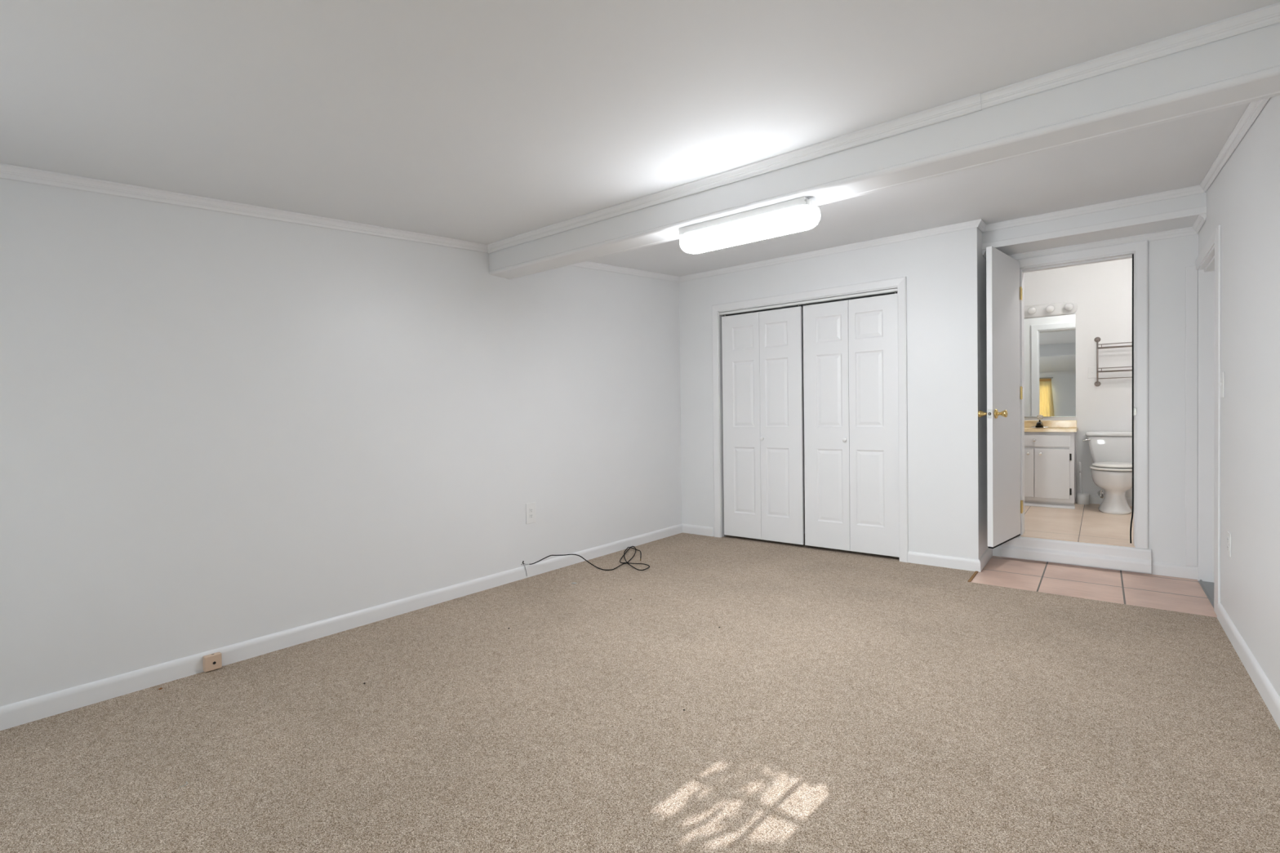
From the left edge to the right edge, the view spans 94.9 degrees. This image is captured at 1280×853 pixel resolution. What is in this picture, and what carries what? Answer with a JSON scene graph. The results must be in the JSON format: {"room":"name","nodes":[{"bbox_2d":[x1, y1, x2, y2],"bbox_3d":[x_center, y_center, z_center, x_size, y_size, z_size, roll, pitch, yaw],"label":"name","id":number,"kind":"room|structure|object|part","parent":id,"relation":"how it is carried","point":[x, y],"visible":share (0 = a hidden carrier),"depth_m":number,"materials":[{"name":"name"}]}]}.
{"room":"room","nodes":[
{"label":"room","id":0,"kind":"room"},
{"bbox_2d":[0,177,681,706],"bbox_3d":[-1.154,-0.196,3.772,0.100,2.538,6.320,0,1,38],"label":"wall","id":1,"kind":"structure","parent":0,"point":[218,429],"depth_m":2.89,"materials":[{"name":"paint"}]},
{"bbox_2d":[0,162,488,253],"bbox_3d":[-1.994,-0.998,2.596,0.031,0.327,3.267,0,1,38],"label":"crown molding","id":2,"kind":"structure","parent":1,"relation":"attached to","point":[8,171],"depth_m":2.65,"materials":[{"name":"paint"}]},
{"bbox_2d":[0,523,682,730],"bbox_3d":[-1.284,1.037,3.512,0.014,0.084,5.500,0,1,38],"label":"baseboard","id":3,"kind":"structure","parent":1,"relation":"attached to","point":[12,715],"depth_m":2.87,"materials":[{"name":"paint"}]},
{"bbox_2d":[202,652,222,672],"bbox_3d":[-1.930,1.063,2.652,0.030,0.069,0.065,0,1,38],"label":"phone jack","id":4,"kind":"object","parent":3,"relation":"attached to","point":[213,661],"visible":1,"depth_m":2.64,"materials":[{"name":"beige plastic"}]},
{"bbox_2d":[525,502,536,524],"bbox_3d":[-0.773,0.614,4.168,0.008,0.145,0.090,0,1,38],"label":"wall outlet","id":5,"kind":"object","parent":1,"relation":"attached to","point":[530,507],"visible":1,"depth_m":4.16,"materials":[{"name":"white plastic"}]},
{"bbox_2d":[570,261,679,282],"bbox_3d":[-0.250,-1.299,4.820,0.031,0.225,2.070,0,1,38],"label":"crown molding","id":6,"kind":"structure","parent":1,"relation":"attached to","point":[588,264],"depth_m":4.99,"materials":[{"name":"paint"}]},
{"bbox_2d":[0,533,1279,852],"bbox_3d":[0.339,1.101,2.604,3.728,0.060,6.110,0,1,38],"label":"floor","id":7,"kind":"structure","parent":0,"point":[839,701],"depth_m":2.09,"materials":[{"name":"carpet"}]},
{"bbox_2d":[522,546,649,570],"bbox_3d":[-0.217,0.978,4.400,0.600,0.143,1.221,0,1,38],"label":"coaxial cable","id":8,"kind":"object","parent":7,"relation":"on","point":[627,562],"visible":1,"depth_m":4.37,"materials":[{"name":"black rubber"}]},
{"bbox_2d":[0,0,1279,276],"bbox_3d":[0.332,-1.227,2.599,3.888,0.645,6.350,0,1,38],"label":"ceiling","id":9,"kind":"structure","parent":0,"point":[485,122],"depth_m":1.91,"materials":[{"name":"paint"}]},
{"bbox_2d":[488,22,1279,279],"bbox_3d":[0.504,-1.151,2.819,3.688,0.288,0.171,0,1,38],"label":"ceiling beam","id":10,"kind":"structure","parent":9,"relation":"attached to","point":[1244,68],"depth_m":2.17,"materials":[{"name":"paint"}]},
{"bbox_2d":[678,196,820,253],"bbox_3d":[0.505,-0.950,2.818,0.728,0.120,0.160,0,1,38],"label":"fluorescent light","id":11,"kind":"object","parent":10,"relation":"attached to","point":[801,214],"visible":1,"depth_m":2.73,"materials":[{"name":"white plastic"}]},
{"bbox_2d":[487,2,1279,253],"bbox_3d":[0.440,-1.171,2.737,3.688,0.049,0.035,0,1,38],"label":"crown molding","id":12,"kind":"structure","parent":10,"relation":"attached to","point":[971,104],"depth_m":2.19,"materials":[{"name":"paint"}]},
{"bbox_2d":[679,227,980,559],"bbox_3d":[1.405,-0.222,4.923,2.508,2.486,0.090,0,1,38],"label":"wall","id":13,"kind":"structure","parent":0,"point":[941,272],"depth_m":4.34,"materials":[{"name":"paint"}]},
{"bbox_2d":[682,524,713,536],"bbox_3d":[0.540,0.981,5.567,0.349,0.084,0.014,0,1,38],"label":"baseboard","id":14,"kind":"structure","parent":13,"relation":"attached to","point":[686,528],"depth_m":5.55,"materials":[{"name":"paint"}]},
{"bbox_2d":[721,306,804,545],"bbox_3d":[1.056,-0.004,5.154,0.757,2.000,0.062,0,1,38],"label":"door","id":15,"kind":"structure","parent":13,"relation":"in","point":[762,392],"depth_m":5.14,"materials":[{"name":"paint"}]},
{"bbox_2d":[711,276,908,562],"bbox_3d":[1.365,-0.049,4.947,1.678,2.139,0.108,0,1,38],"label":"closet doorway","id":16,"kind":"structure","parent":13,"relation":"in","point":[900,284],"depth_m":4.75,"materials":[{"name":"paint"}]},
{"bbox_2d":[679,218,981,282],"bbox_3d":[1.364,-1.410,4.847,2.539,0.047,0.031,0,1,38],"label":"crown molding","id":17,"kind":"structure","parent":13,"relation":"attached to","point":[972,224],"depth_m":4.66,"materials":[{"name":"paint"}]},
{"bbox_2d":[803,293,899,557],"bbox_3d":[1.664,-0.005,4.678,0.749,2.000,0.062,0,1,38],"label":"door","id":18,"kind":"structure","parent":13,"relation":"in","point":[851,346],"depth_m":4.67,"materials":[{"name":"paint"}]},
{"bbox_2d":[907,551,980,572],"bbox_3d":[2.200,0.978,4.266,0.477,0.084,0.014,0,1,38],"label":"baseboard","id":19,"kind":"structure","parent":13,"relation":"attached to","point":[935,560],"depth_m":4.25,"materials":[{"name":"paint"}]},
{"bbox_2d":[967,571,977,582],"bbox_3d":[2.271,1.021,4.005,0.016,0.004,0.313,0,1,38],"label":"trim","id":20,"kind":"structure","parent":13,"relation":"attached to","point":[973,575],"depth_m":3.99,"materials":[{"name":"beige wood"}]},
{"bbox_2d":[725,234,1198,573],"bbox_3d":[2.246,-0.261,5.038,3.688,2.536,0.130,0,1,38],"label":"wall","id":21,"kind":"structure","parent":0,"point":[1168,259],"depth_m":3.94,"materials":[{"name":"paint"}]},
{"bbox_2d":[992,545,1001,556],"bbox_3d":[2.768,0.966,4.569,0.071,0.084,0.014,0,1,38],"label":"baseboard","id":22,"kind":"structure","parent":21,"relation":"attached to","point":[997,551],"depth_m":4.56,"materials":[{"name":"paint"}]},
{"bbox_2d":[1001,536,1151,573],"bbox_3d":[3.132,0.915,4.263,0.872,0.157,0.045,0,1,38],"label":"step","id":23,"kind":"structure","parent":21,"relation":"attached to","point":[1105,556],"depth_m":4.22,"materials":[{"name":"paint"}]},
{"bbox_2d":[1016,240,1147,548],"bbox_3d":[3.196,-0.223,4.314,0.827,2.113,0.196,0,1,38],"label":"bathroom doorway","id":24,"kind":"structure","parent":21,"relation":"in","point":[1123,251],"depth_m":4.04,"materials":[{"name":"paint"}]},
{"bbox_2d":[977,245,1022,548],"bbox_3d":[2.622,-0.201,4.229,0.654,2.061,0.181,-2,1,-43],"label":"door","id":25,"kind":"structure","parent":24,"relation":"attached to","point":[1003,290],"depth_m":4.15,"materials":[{"name":"paint"}]},
{"bbox_3d":[2.398,-0.088,4.096,0.067,0.067,0.073,-2,1,-43],"label":"knob","id":26,"kind":"part","parent":25,"relation":"part of","materials":[{"name":"gold metal"}]},
{"bbox_3d":[2.389,-0.087,4.014,0.002,0.060,0.025,-2,1,-43],"label":"latch plate","id":27,"kind":"part","parent":25,"relation":"part of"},
{"bbox_3d":[2.471,-0.088,4.017,0.067,0.067,0.073,-2,1,-43],"label":"knob","id":28,"kind":"part","parent":25,"relation":"part of","materials":[{"name":"gold metal"}]},
{"bbox_3d":[3.414,-0.103,4.053,0.015,0.070,0.042,0,1,38],"label":"strike plate","id":29,"kind":"part","parent":24,"relation":"part of","materials":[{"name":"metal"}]},
{"bbox_2d":[1008,226,1196,259],"bbox_3d":[3.169,-1.278,4.186,1.180,0.047,0.031,0,1,38],"label":"crown molding","id":30,"kind":"structure","parent":21,"relation":"attached to","point":[1189,230],"depth_m":4.08,"materials":[{"name":"paint"}]},
{"bbox_2d":[1151,561,1197,579],"bbox_3d":[3.579,0.965,3.934,0.229,0.084,0.014,0,1,38],"label":"baseboard","id":31,"kind":"structure","parent":21,"relation":"attached to","point":[1157,568],"depth_m":3.93,"materials":[{"name":"paint"}]},
{"bbox_2d":[978,229,988,556],"bbox_3d":[2.538,-0.250,4.409,0.090,2.526,0.500,0,1,38],"label":"wall","id":32,"kind":"structure","parent":0,"point":[983,320],"depth_m":4.31,"materials":[{"name":"paint"}]},
{"bbox_2d":[977,219,986,232],"bbox_3d":[2.422,-1.423,4.164,0.031,0.067,0.261,0,1,38],"label":"crown molding","id":33,"kind":"structure","parent":32,"relation":"attached to","point":[982,224],"depth_m":4.16,"materials":[{"name":"paint"}]},
{"bbox_2d":[982,249,986,259],"bbox_3d":[2.615,-1.274,4.411,0.031,0.047,0.360,0,1,38],"label":"crown molding","id":34,"kind":"structure","parent":32,"relation":"attached to","point":[984,251],"depth_m":4.28,"materials":[{"name":"paint"}]},
{"bbox_2d":[978,547,992,572],"bbox_3d":[2.564,0.972,4.355,0.014,0.084,0.604,0,1,38],"label":"baseboard","id":35,"kind":"structure","parent":32,"relation":"attached to","point":[987,555],"depth_m":4.31,"materials":[{"name":"paint"}]},
{"bbox_2d":[1023,257,1132,502],"bbox_3d":[4.480,-0.489,6.081,2.390,2.700,0.100,0,1,38],"label":"wall","id":36,"kind":"structure","parent":0,"point":[1102,291],"depth_m":5.92,"materials":[{"name":"paint"}]},
{"bbox_2d":[1023,314,1075,417],"bbox_3d":[4.163,-0.623,6.237,0.739,1.053,0.039,0,1,38],"label":"vanity mirror","id":37,"kind":"object","parent":36,"relation":"attached to","point":[1049,342],"visible":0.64,"depth_m":6.14,"materials":[{"name":"clear glass"}]},
{"bbox_2d":[1023,301,1077,319],"bbox_3d":[4.192,-1.217,6.140,0.612,0.132,0.130,0,1,38],"label":"vanity light","id":38,"kind":"object","parent":36,"relation":"attached to","point":[1068,307],"visible":0.7,"depth_m":6.10,"materials":[{"name":"white plastic"}]},
{"bbox_2d":[1027,306,1035,314],"bbox_3d":[4.114,-1.217,6.168,0.076,0.077,0.076,0,1,31],"label":"bulb","id":39,"kind":"object","parent":38,"relation":"attached to","point":[1031,310],"depth_m":6.15,"materials":[{"name":"white glass"}]},
{"bbox_2d":[1045,305,1054,312],"bbox_3d":[4.238,-1.217,6.071,0.076,0.077,0.076,-2,1,-44],"label":"bulb","id":40,"kind":"object","parent":38,"relation":"attached to","point":[1049,308],"depth_m":6.05,"materials":[{"name":"white glass"}]},
{"bbox_2d":[1064,302,1073,311],"bbox_3d":[4.362,-1.217,5.974,0.076,0.077,0.076,0,1,31],"label":"bulb","id":41,"kind":"object","parent":38,"relation":"attached to","point":[1068,306],"depth_m":5.96,"materials":[{"name":"white glass"}]},
{"bbox_2d":[1024,420,1076,427],"bbox_3d":[4.215,-0.026,6.222,0.657,0.075,0.020,0,1,38],"label":"backsplash","id":42,"kind":"structure","parent":36,"relation":"attached to","point":[1028,424],"depth_m":6.13,"materials":[{"name":"stone"}]},
{"bbox_2d":[1088,366,1096,377],"bbox_3d":[4.570,-0.548,5.935,0.076,0.118,0.016,0,1,38],"label":"light switch","id":43,"kind":"object","parent":36,"relation":"attached to","point":[1091,370],"visible":0.98,"depth_m":5.94,"materials":[{"name":"white plastic"}]},
{"bbox_2d":[1097,488,1104,497],"bbox_3d":[4.615,0.549,5.869,0.053,0.324,0.120,0,1,28],"label":"shutoff valve","id":44,"kind":"object","parent":36,"relation":"attached to","point":[1100,493],"visible":0.52,"depth_m":5.87,"materials":[{"name":"silver metal"}]},
{"bbox_2d":[1089,495,1132,506],"bbox_3d":[4.902,0.739,5.709,1.070,0.084,0.014,0,1,38],"label":"baseboard","id":45,"kind":"structure","parent":36,"relation":"attached to","point":[1095,499],"depth_m":5.92,"materials":[{"name":"paint"}]},
{"bbox_2d":[1093,337,1132,386],"bbox_3d":[4.790,-0.650,5.671,0.642,0.497,0.156,0,1,38],"label":"towel rack","id":46,"kind":"object","parent":36,"relation":"attached to","point":[1096,340],"visible":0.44,"depth_m":5.79,"materials":[{"name":"silver metal"}]},
{"bbox_3d":[4.578,-0.651,5.879,0.013,0.457,0.013,0,1,38],"label":"post","id":47,"kind":"part","parent":46,"relation":"part of","materials":[{"name":"silver metal"}]},
{"bbox_3d":[4.745,-0.573,5.614,0.590,0.008,0.008,0,1,38],"label":"rail","id":48,"kind":"part","parent":46,"relation":"part of","materials":[{"name":"silver metal"}]},
{"bbox_3d":[4.747,-0.543,5.616,0.590,0.009,0.009,0,1,38],"label":"rail","id":49,"kind":"part","parent":46,"relation":"part of","materials":[{"name":"silver metal"}]},
{"bbox_3d":[4.742,-0.807,5.611,0.590,0.008,0.008,0,1,38],"label":"rail","id":50,"kind":"part","parent":46,"relation":"part of","materials":[{"name":"silver metal"}]},
{"bbox_3d":[4.743,-0.777,5.613,0.590,0.009,0.009,0,1,38],"label":"rail","id":51,"kind":"part","parent":46,"relation":"part of","materials":[{"name":"silver metal"}]},
{"bbox_2d":[1021,502,1134,547],"bbox_3d":[3.787,0.844,5.193,2.350,0.080,2.247,0,1,38],"label":"floor","id":52,"kind":"structure","parent":0,"point":[1085,523],"depth_m":4.83,"materials":[{"name":"tile"}]},
{"bbox_2d":[1024,431,1075,509],"bbox_3d":[4.057,0.418,6.010,0.639,0.737,0.566,0,1,38],"label":"vanity cabinet","id":53,"kind":"object","parent":52,"relation":"on","point":[1050,457],"visible":0.78,"depth_m":5.75,"materials":[{"name":"paint"}]},
{"bbox_3d":[3.794,0.461,5.911,0.281,0.484,0.016,0,1,38],"label":"door","id":54,"kind":"part","parent":53,"relation":"part of","materials":[{"name":"paint"}]},
{"bbox_3d":[3.904,0.141,5.817,0.571,0.115,0.016,0,1,38],"label":"drawer","id":55,"kind":"part","parent":53,"relation":"part of","materials":[{"name":"paint"}]},
{"bbox_3d":[3.927,0.775,5.843,0.639,0.033,0.045,0,1,38],"label":"shoe moulding","id":56,"kind":"part","parent":53,"relation":"part of","materials":[{"name":"paint"}]},
{"bbox_2d":[1024,420,1078,431],"bbox_3d":[4.057,0.042,6.014,0.674,0.200,0.544,0,1,38],"label":"countertop","id":57,"kind":"structure","parent":53,"relation":"on","point":[1054,425],"depth_m":6.06,"materials":[{"name":"stone"}]},
{"bbox_2d":[1030,414,1048,427],"bbox_3d":[4.141,-0.053,6.093,0.160,0.135,0.158,0,1,38],"label":"faucet","id":58,"kind":"object","parent":57,"relation":"on","point":[1039,424],"visible":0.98,"depth_m":6.10,"materials":[{"name":"silver metal"}]},
{"bbox_3d":[4.140,-0.022,6.091,0.071,0.059,0.154,0,1,38],"label":"spout","id":59,"kind":"part","parent":58,"relation":"part of","materials":[{"name":"metal"}]},
{"bbox_3d":[4.172,-0.097,6.132,0.058,0.049,0.055,0,1,38],"label":"handle","id":60,"kind":"part","parent":58,"relation":"part of","materials":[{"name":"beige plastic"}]},
{"bbox_3d":[4.019,0.461,5.735,0.282,0.484,0.016,0,1,38],"label":"door","id":61,"kind":"part","parent":53,"relation":"part of","materials":[{"name":"paint"}]},
{"bbox_2d":[1075,493,1091,504],"bbox_3d":[4.481,0.730,5.937,0.121,0.106,0.110,0,1,38],"label":"toilet brush holder","id":62,"kind":"object","parent":52,"relation":"on","point":[1081,499],"visible":1,"depth_m":5.90,"materials":[{"name":"white plastic"}]},
{"bbox_2d":[1078,462,1082,493],"bbox_3d":[4.467,0.559,5.943,0.054,0.405,0.037,0,1,38],"label":"toilet brush","id":63,"kind":"object","parent":62,"relation":"in","point":[1079,463],"visible":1,"depth_m":5.94,"materials":[{"name":"white plastic"}]},
{"bbox_2d":[1082,431,1132,515],"bbox_3d":[4.471,0.420,5.554,0.469,0.737,0.753,0,1,38],"label":"toilet","id":64,"kind":"object","parent":52,"relation":"on","point":[1111,451],"visible":0.8,"depth_m":5.46,"materials":[{"name":"ceramic"}]},
{"bbox_3d":[4.631,0.069,5.739,0.444,0.046,0.250,0,1,38],"label":"tank lid","id":65,"kind":"part","parent":64,"relation":"part of","materials":[{"name":"ceramic"}]},
{"bbox_3d":[4.636,0.244,5.745,0.423,0.296,0.234,0,1,38],"label":"tank","id":66,"kind":"part","parent":64,"relation":"part of","materials":[{"name":"ceramic"}]},
{"bbox_3d":[4.403,0.385,5.447,0.370,0.019,0.502,0,1,38],"label":"seat","id":67,"kind":"part","parent":64,"relation":"part of","materials":[{"name":"plastic"}]},
{"bbox_3d":[4.468,0.595,5.530,0.360,0.388,0.690,0,1,38],"label":"bowl","id":68,"kind":"part","parent":64,"relation":"part of","materials":[{"name":"ceramic"}]},
{"bbox_3d":[4.410,0.353,5.457,0.338,0.026,0.477,0,1,38],"label":"lid","id":69,"kind":"part","parent":64,"relation":"part of","materials":[{"name":"plastic"}]},
{"bbox_2d":[971,555,1217,617],"bbox_3d":[3.009,1.047,3.815,1.380,0.058,0.928,0,1,38],"label":"tile floor","id":70,"kind":"structure","parent":0,"point":[1184,595],"depth_m":3.81,"materials":[{"name":"beige tile"}]},
{"bbox_2d":[982,191,1206,255],"bbox_3d":[3.066,-1.402,4.054,1.180,0.206,0.360,0,1,38],"label":"soffit","id":71,"kind":"structure","parent":0,"point":[1199,199],"depth_m":3.92,"materials":[{"name":"paint"}]},
{"bbox_2d":[1198,95,1279,697],"bbox_3d":[1.835,-0.200,1.429,0.120,2.538,6.320,0,1,38],"label":"wall","id":72,"kind":"structure","parent":0,"point":[1243,198],"depth_m":2.50,"materials":[{"name":"paint"}]},
{"bbox_2d":[983,184,1204,231],"bbox_3d":[2.945,-1.436,3.900,1.180,0.047,0.031,0,1,38],"label":"crown molding","id":73,"kind":"structure","parent":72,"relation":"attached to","point":[1195,189],"depth_m":3.85,"materials":[{"name":"paint"}]},
{"bbox_2d":[982,205,1206,249],"bbox_3d":[2.952,-1.309,3.909,1.180,0.046,0.012,0,1,38],"label":"trim","id":74,"kind":"structure","parent":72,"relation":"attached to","point":[1199,210],"depth_m":3.85,"materials":[{"name":"paint"}]},
{"bbox_2d":[1185,224,1221,615],"bbox_3d":[3.429,-0.031,3.447,0.262,2.099,0.925,0,1,38],"label":"doorway","id":75,"kind":"structure","parent":72,"relation":"in","point":[1202,418],"depth_m":3.78,"materials":[{"name":"paint"}]},
{"bbox_3d":[3.631,-0.064,3.869,0.060,1.978,0.009,0,1,38],"label":"casing","id":76,"kind":"part","parent":75,"relation":"part of","materials":[{"name":"paint"}]},
{"bbox_3d":[3.490,1.009,3.476,0.204,0.016,0.711,0,1,38],"label":"sill","id":77,"kind":"part","parent":75,"relation":"part of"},
{"bbox_3d":[3.376,-1.048,3.502,0.012,0.067,0.857,0,1,38],"label":"casing","id":78,"kind":"part","parent":75,"relation":"part of","materials":[{"name":"paint"}]},
{"bbox_3d":[3.127,-0.023,3.182,0.010,2.095,0.137,0,1,38],"label":"casing","id":79,"kind":"part","parent":75,"relation":"part of","materials":[{"name":"paint"}]},
{"bbox_2d":[1218,371,1224,397],"bbox_3d":[3.031,-0.218,3.064,0.016,0.135,0.074,0,1,38],"label":"light switch","id":80,"kind":"object","parent":72,"relation":"attached to","point":[1221,384],"visible":1,"depth_m":3.04,"materials":[{"name":"white plastic"}]},
{"bbox_2d":[1226,531,1231,557],"bbox_3d":[2.912,0.582,2.905,0.008,0.118,0.076,0,1,38],"label":"wall outlet","id":81,"kind":"object","parent":72,"relation":"attached to","point":[1228,534],"visible":1,"depth_m":2.89,"materials":[{"name":"white plastic"}]},
{"bbox_2d":[1192,97,1269,234],"bbox_3d":[2.809,-1.319,2.796,0.031,0.244,2.660,0,1,38],"label":"crown molding","id":82,"kind":"structure","parent":72,"relation":"attached to","point":[1254,108],"depth_m":2.77,"materials":[{"name":"paint"}]},
{"bbox_2d":[1217,602,1279,729],"bbox_3d":[1.503,1.037,1.112,0.014,0.084,5.162,0,1,38],"label":"baseboard","id":83,"kind":"structure","parent":72,"relation":"attached to","point":[1268,693],"depth_m":2.43,"materials":[{"name":"paint"}]}
]}

